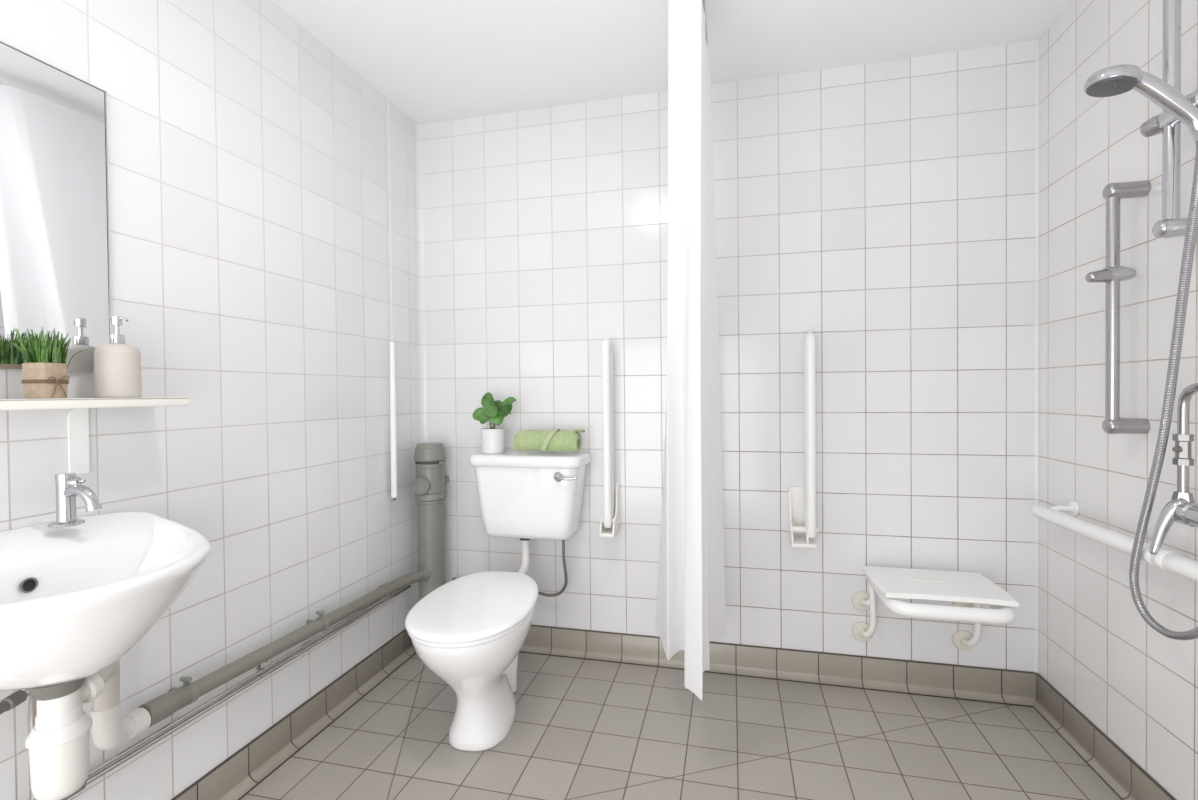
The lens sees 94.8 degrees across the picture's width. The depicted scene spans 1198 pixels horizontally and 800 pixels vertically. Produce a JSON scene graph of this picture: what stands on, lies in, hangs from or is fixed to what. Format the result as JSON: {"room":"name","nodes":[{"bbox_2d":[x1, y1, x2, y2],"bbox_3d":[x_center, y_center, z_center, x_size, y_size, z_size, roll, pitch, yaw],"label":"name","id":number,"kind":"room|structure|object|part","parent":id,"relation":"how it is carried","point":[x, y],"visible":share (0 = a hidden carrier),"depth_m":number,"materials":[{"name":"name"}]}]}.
{"room":"accessible bathroom","nodes":[
{"label":"accessible bathroom","id":0,"kind":"room"},
{"bbox_2d":[0,0,418,799],"bbox_3d":[-1.207,-0.052,0.979,0.100,2.305,3.100,0,1,13],"label":"wall","id":1,"kind":"structure","parent":0,"point":[252,197],"depth_m":1.56,"materials":[{"name":"white tile"}]},
{"bbox_2d":[0,689,36,734],"bbox_3d":[-1.085,0.579,1.012,0.041,0.091,0.062,-1,1,1],"label":"pipe","id":2,"kind":"object","parent":1,"relation":"attached to","point":[13,700],"depth_m":1.03,"materials":[{"name":"grey metal"}]},
{"bbox_2d":[0,41,110,371],"bbox_3d":[-1.152,-0.367,0.980,0.010,0.624,0.504,0,1,13],"label":"wall mirror","id":3,"kind":"object","parent":1,"relation":"attached to","point":[55,246],"visible":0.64,"depth_m":1.12,"materials":[{"name":"white mirror"}]},
{"bbox_2d":[0,397,192,473],"bbox_3d":[-1.085,0.079,1.000,0.123,0.160,0.634,0,1,13],"label":"wall shelf","id":4,"kind":"object","parent":1,"relation":"attached to","point":[77,420],"visible":0.98,"depth_m":1.16,"materials":[{"name":"beige laminate"}]},
{"bbox_2d":[8,327,90,398],"bbox_3d":[-1.068,-0.071,1.075,0.096,0.136,0.097,-1,1,1],"label":"potted plant","id":5,"kind":"object","parent":4,"relation":"on","point":[44,366],"visible":1,"depth_m":1.05,"materials":[{"name":"plant"}]},
{"bbox_3d":[-1.071,-0.037,1.066,0.051,0.068,0.051,-1,1,1],"label":"pot","id":6,"kind":"part","parent":5,"relation":"part of","materials":[{"name":"beige paper"}]},
{"bbox_3d":[-1.086,-0.001,0.999,0.122,0.002,0.634,0,1,13],"label":"panel","id":7,"kind":"part","parent":4,"relation":"part of","materials":[{"name":"white plastic"}]},
{"bbox_2d":[94,316,141,397],"bbox_3d":[-1.041,-0.093,1.192,0.078,0.176,0.078,0,1,13],"label":"soap dispenser","id":8,"kind":"object","parent":4,"relation":"on","point":[117,364],"visible":1,"depth_m":1.17,"materials":[{"name":"beige ceramic"}]},
{"bbox_2d":[94,343,141,397],"bbox_3d":[-1.041,-0.063,1.192,0.078,0.116,0.078,0,1,13],"label":"bottle","id":9,"kind":"object","parent":8,"relation":"attached to","point":[117,366],"depth_m":1.16,"materials":[{"name":"white ceramic"}]},
{"bbox_2d":[0,511,210,690],"bbox_3d":[-0.946,0.367,0.975,0.402,0.237,0.533,0,1,13],"label":"basin","id":10,"kind":"object","parent":1,"relation":"attached to","point":[75,600],"visible":1,"depth_m":0.97,"materials":[{"name":"white ceramic"}]},
{"bbox_2d":[47,472,102,527],"bbox_3d":[-1.027,0.195,1.081,0.104,0.103,0.055,0,1,13],"label":"tap","id":11,"kind":"object","parent":10,"relation":"on","point":[68,486],"visible":1,"depth_m":1.07,"materials":[{"name":"silver metal"}]},
{"bbox_3d":[-1.027,0.162,1.085,0.027,0.020,0.020,-1,1,-6],"label":"handle","id":12,"kind":"part","parent":11,"relation":"part of","materials":[{"name":"silver metal"}]},
{"bbox_3d":[-1.012,0.193,1.081,0.076,0.054,0.025,0,1,10],"label":"spout","id":13,"kind":"part","parent":11,"relation":"part of","materials":[{"name":"silver metal"}]},
{"bbox_2d":[25,659,150,799],"bbox_3d":[-0.988,0.614,1.089,0.087,0.259,0.326,-1,1,-18],"label":"trap","id":14,"kind":"object","parent":10,"relation":"attached to","point":[58,743],"visible":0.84,"depth_m":0.96,"materials":[{"name":"plastic"}]},
{"bbox_2d":[29,730,89,799],"bbox_3d":[-0.952,0.645,0.974,0.077,0.106,0.077,0,1,13],"label":"cup","id":15,"kind":"object","parent":14,"relation":"on","point":[59,767],"depth_m":0.95,"materials":[{"name":"plastic"}]},
{"bbox_2d":[81,659,150,749],"bbox_3d":[-0.992,0.621,1.111,0.176,0.243,0.227,0,1,13],"label":"pipe","id":16,"kind":"object","parent":14,"relation":"attached to","point":[109,729],"depth_m":1.12,"materials":[{"name":"plastic"}]},
{"bbox_2d":[61,585,410,799],"bbox_3d":[-0.999,0.796,1.477,0.023,0.023,1.740,0,1,13],"label":"supply pipe","id":17,"kind":"object","parent":1,"relation":"attached to","point":[150,743],"visible":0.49,"depth_m":1.44,"materials":[{"name":"metal"}]},
{"bbox_2d":[87,586,405,777],"bbox_3d":[-1.011,0.772,1.480,0.035,0.040,1.740,0,1,13],"label":"supply pipe","id":18,"kind":"object","parent":1,"relation":"attached to","point":[134,746],"visible":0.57,"depth_m":1.45,"materials":[{"name":"metal"}]},
{"bbox_2d":[29,765,35,799],"bbox_3d":[-1.084,0.718,1.034,0.041,0.071,0.011,-1,1,1],"label":"pipe","id":19,"kind":"object","parent":18,"relation":"attached to","point":[30,791],"depth_m":1.06,"materials":[{"name":"white plastic"}]},
{"bbox_2d":[137,570,423,726],"bbox_3d":[-0.906,0.716,1.781,0.102,0.091,1.102,0,1,15],"label":"pipe","id":20,"kind":"object","parent":1,"relation":"attached to","point":[165,705],"visible":0.99,"depth_m":1.53,"materials":[{"name":"grey plastic"}]},
{"bbox_2d":[171,629,415,799],"bbox_3d":[-1.126,1.046,0.982,0.042,0.106,3.090,0,1,13],"label":"baseboard","id":21,"kind":"structure","parent":1,"relation":"attached to","point":[236,776],"depth_m":1.73,"materials":[{"name":"beige tile"}]},
{"bbox_2d":[272,0,1072,123],"bbox_3d":[0.004,-1.263,0.722,2.590,0.100,3.200,0,1,13],"label":"ceiling","id":22,"kind":"structure","parent":0,"point":[435,60],"depth_m":1.88,"materials":[{"name":"paint"}]},
{"bbox_2d":[388,93,397,500],"bbox_3d":[-0.832,-0.410,2.208,0.026,1.628,0.026,0,1,13],"label":"pull cord","id":23,"kind":"object","parent":22,"relation":"hanging from","point":[393,431],"visible":1,"depth_m":2.21,"materials":[{"name":"white plastic"}]},
{"bbox_3d":[-0.835,-0.722,2.204,0.002,1.004,0.002,-1,1,-9],"label":"cord","id":24,"kind":"part","parent":23,"relation":"part of","materials":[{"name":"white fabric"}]},
{"bbox_2d":[702,0,707,44],"bbox_3d":[0.052,-1.178,0.588,0.036,0.066,2.560,0,1,13],"label":"rail","id":25,"kind":"object","parent":22,"relation":"attached to","point":[703,1],"visible":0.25,"depth_m":1.69,"materials":[{"name":"white metal"}]},
{"bbox_2d":[655,0,725,699],"bbox_3d":[0.251,-0.165,1.669,0.246,1.997,0.551,0,1,13],"label":"shower curtain","id":26,"kind":"object","parent":25,"relation":"hanging from","point":[690,608],"visible":1,"depth_m":1.61,"materials":[{"name":"white fabric"}]},
{"bbox_2d":[240,652,1120,799],"bbox_3d":[0.027,1.141,0.753,2.590,0.100,3.200,0,1,13],"label":"floor","id":27,"kind":"structure","parent":0,"point":[581,729],"depth_m":1.71,"materials":[{"name":"beige tile"}]},
{"bbox_2d":[412,442,448,600],"bbox_3d":[-0.710,0.630,2.363,0.138,0.890,0.196,0,1,13],"label":"stack","id":28,"kind":"object","parent":27,"relation":"on","point":[430,494],"visible":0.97,"depth_m":2.30,"materials":[{"name":"plastic"}]},
{"bbox_2d":[405,540,537,751],"bbox_3d":[-0.379,0.828,1.889,0.378,0.504,0.781,0,1,7],"label":"toilet","id":29,"kind":"object","parent":27,"relation":"on","point":[471,630],"visible":1,"depth_m":1.69,"materials":[{"name":"white ceramic"}]},
{"bbox_3d":[-0.393,0.669,1.782,0.366,0.014,0.558,0,1,7],"label":"seat","id":30,"kind":"part","parent":29,"relation":"part of","materials":[{"name":"white plastic"}]},
{"bbox_3d":[-0.393,0.650,1.782,0.378,0.020,0.570,0,1,7],"label":"lid","id":31,"kind":"part","parent":29,"relation":"part of","materials":[{"name":"white plastic"}]},
{"bbox_2d":[424,40,1035,671],"bbox_3d":[0.377,-0.084,2.244,2.590,2.305,0.100,0,1,13],"label":"wall","id":32,"kind":"structure","parent":0,"point":[883,211],"depth_m":2.11,"materials":[{"name":"white tile"}]},
{"bbox_2d":[414,122,427,442],"bbox_3d":[-0.786,-0.125,2.456,0.030,2.204,0.030,0,1,13],"label":"trim","id":33,"kind":"structure","parent":32,"relation":"attached to","point":[418,128],"depth_m":2.46,"materials":[{"name":"white plastic"}]},
{"bbox_2d":[469,450,589,596],"bbox_3d":[-0.280,0.520,2.241,0.471,0.606,0.226,0,1,13],"label":"cistern","id":34,"kind":"object","parent":32,"relation":"attached to","point":[524,495],"visible":0.91,"depth_m":2.16,"materials":[{"name":"white ceramic"}]},
{"bbox_2d":[473,392,516,453],"bbox_3d":[-0.427,0.093,2.261,0.180,0.249,0.105,0,1,31],"label":"potted plant","id":35,"kind":"object","parent":34,"relation":"on","point":[492,438],"visible":1,"depth_m":2.24,"materials":[{"name":"green plant"}]},
{"bbox_3d":[-0.438,0.168,2.274,0.097,0.100,0.097,0,1,13],"label":"pot","id":36,"kind":"part","parent":35,"relation":"part of","materials":[{"name":"white ceramic"}]},
{"bbox_3d":[-0.281,0.240,2.244,0.471,0.046,0.212,0,1,13],"label":"lid","id":37,"kind":"part","parent":34,"relation":"part of","materials":[{"name":"white ceramic"}]},
{"bbox_3d":[-0.278,0.408,2.254,0.434,0.290,0.190,0,1,13],"label":"tank","id":38,"kind":"part","parent":34,"relation":"part of","materials":[{"name":"white ceramic"}]},
{"bbox_2d":[513,429,584,451],"bbox_3d":[-0.198,0.161,2.209,0.281,0.092,0.108,0,1,13],"label":"rolled towel","id":39,"kind":"object","parent":34,"relation":"on","point":[555,440],"visible":1,"depth_m":2.17,"materials":[{"name":"green fabric"}]},
{"bbox_3d":[-0.130,0.296,2.102,0.100,0.037,0.033,0,1,13],"label":"flush lever","id":40,"kind":"part","parent":34,"relation":"part of","materials":[{"name":"silver metal"}]},
{"bbox_2d":[600,339,619,537],"bbox_3d":[0.040,0.148,2.213,0.064,0.784,0.124,0,1,13],"label":"support rail","id":41,"kind":"object","parent":32,"relation":"attached to","point":[610,515],"visible":1,"depth_m":2.17,"materials":[{"name":"white plastic"}]},
{"bbox_3d":[0.056,0.426,2.273,0.064,0.180,0.008,0,1,13],"label":"wall plate","id":42,"kind":"part","parent":41,"relation":"part of","materials":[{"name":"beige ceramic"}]},
{"bbox_2d":[519,625,1035,706],"bbox_3d":[0.371,1.016,2.192,2.389,0.106,0.037,0,1,13],"label":"baseboard","id":43,"kind":"structure","parent":32,"relation":"attached to","point":[980,684],"depth_m":2.09,"materials":[{"name":"beige tile"}]},
{"bbox_2d":[788,332,817,548],"bbox_3d":[0.754,0.143,2.042,0.096,0.784,0.124,0,1,13],"label":"support rail","id":44,"kind":"object","parent":32,"relation":"attached to","point":[801,500],"visible":1,"depth_m":1.99,"materials":[{"name":"white plastic"}]},
{"bbox_3d":[0.755,0.422,2.106,0.064,0.180,0.008,0,1,13],"label":"wall plate","id":45,"kind":"part","parent":44,"relation":"part of","materials":[{"name":"beige ceramic"}]},
{"bbox_2d":[851,566,1018,649],"bbox_3d":[1.103,0.753,1.839,0.410,0.302,0.373,0,1,13],"label":"bench","id":46,"kind":"object","parent":32,"relation":"attached to","point":[967,591],"visible":1,"depth_m":1.77,"materials":[{"name":"white plastic"}]},
{"bbox_3d":[0.985,0.755,2.016,0.027,0.241,0.063,-1,1,-16],"label":"leg","id":47,"kind":"part","parent":46,"relation":"part of","materials":[{"name":"white metal"}]},
{"bbox_3d":[1.310,0.753,1.938,0.027,0.241,0.063,-1,1,-16],"label":"leg","id":48,"kind":"part","parent":46,"relation":"part of","materials":[{"name":"white metal"}]},
{"bbox_2d":[1039,0,1197,799],"bbox_3d":[1.214,-0.068,0.398,0.100,2.305,3.100,0,1,13],"label":"wall","id":49,"kind":"structure","parent":0,"point":[1137,684],"depth_m":1.56,"materials":[{"name":"white tile"}]},
{"bbox_2d":[1034,38,1039,673],"bbox_3d":[1.520,-0.140,1.912,0.011,2.204,0.011,0,1,13],"label":"trim","id":50,"kind":"structure","parent":49,"relation":"attached to","point":[1037,42],"depth_m":1.91,"materials":[{"name":"white plastic"}]},
{"bbox_2d":[1033,673,1175,799],"bbox_3d":[1.162,1.031,0.433,0.030,0.106,3.090,0,1,13],"label":"baseboard","id":51,"kind":"structure","parent":49,"relation":"attached to","point":[1124,776],"depth_m":1.60,"materials":[{"name":"beige tile"}]},
{"bbox_2d":[1032,501,1197,581],"bbox_3d":[1.320,0.356,1.248,0.094,0.070,1.114,0,1,13],"label":"grab rail","id":52,"kind":"object","parent":49,"relation":"attached to","point":[1167,560],"visible":0.95,"depth_m":1.42,"materials":[{"name":"white plastic"}]},
{"bbox_2d":[1085,180,1150,433],"bbox_3d":[1.345,-0.237,1.433,0.148,0.653,0.048,0,1,9],"label":"slide rail","id":53,"kind":"object","parent":49,"relation":"attached to","point":[1113,273],"visible":1,"depth_m":1.42,"materials":[{"name":"metal"}]},
{"bbox_3d":[1.300,-0.323,1.430,0.060,0.036,0.034,-1,1,-7],"label":"slider knob","id":54,"kind":"part","parent":53,"relation":"part of","materials":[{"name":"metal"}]},
{"bbox_2d":[1140,0,1197,238],"bbox_3d":[1.304,-0.760,1.209,0.117,0.790,0.162,0,1,13],"label":"riser rail","id":55,"kind":"object","parent":49,"relation":"attached to","point":[1171,225],"visible":0.88,"depth_m":1.23,"materials":[{"name":"silver metal"}]},
{"bbox_2d":[1084,65,1197,134],"bbox_3d":[1.175,-0.638,1.185,0.214,0.157,0.095,0,1,13],"label":"handset","id":56,"kind":"object","parent":55,"relation":"attached to","point":[1118,79],"visible":1,"depth_m":1.17,"materials":[{"name":"silver metal"}]},
{"bbox_3d":[1.115,-0.680,1.199,0.084,0.016,0.085,0,1,13],"label":"spray plate","id":57,"kind":"part","parent":56,"relation":"part of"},
{"bbox_2d":[1129,130,1197,639],"bbox_3d":[1.258,-0.027,1.183,0.055,1.101,0.272,0,1,9],"label":"shower hose","id":58,"kind":"object","parent":56,"relation":"hanging from","point":[1192,222],"visible":1,"depth_m":1.20,"materials":[{"name":"silver metal"}]},
{"bbox_3d":[1.200,-0.636,1.176,0.161,0.154,0.036,0,1,13],"label":"handle","id":59,"kind":"part","parent":56,"relation":"part of","materials":[{"name":"silver metal"}]},
{"bbox_3d":[1.286,-0.634,1.270,0.041,0.042,0.056,-1,1,-14],"label":"holder knob","id":60,"kind":"part","parent":55,"relation":"part of","materials":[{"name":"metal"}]},
{"bbox_2d":[1149,383,1197,554],"bbox_3d":[1.286,0.153,1.126,0.117,0.387,0.223,-1,1,3],"label":"shower mixer","id":61,"kind":"object","parent":49,"relation":"attached to","point":[1182,508],"visible":1,"depth_m":1.21,"materials":[{"name":"silver metal"}]},
{"bbox_3d":[1.265,0.280,1.216,0.069,0.133,0.040,0,1,13],"label":"lever","id":62,"kind":"part","parent":61,"relation":"part of","materials":[{"name":"silver metal"}]}
]}

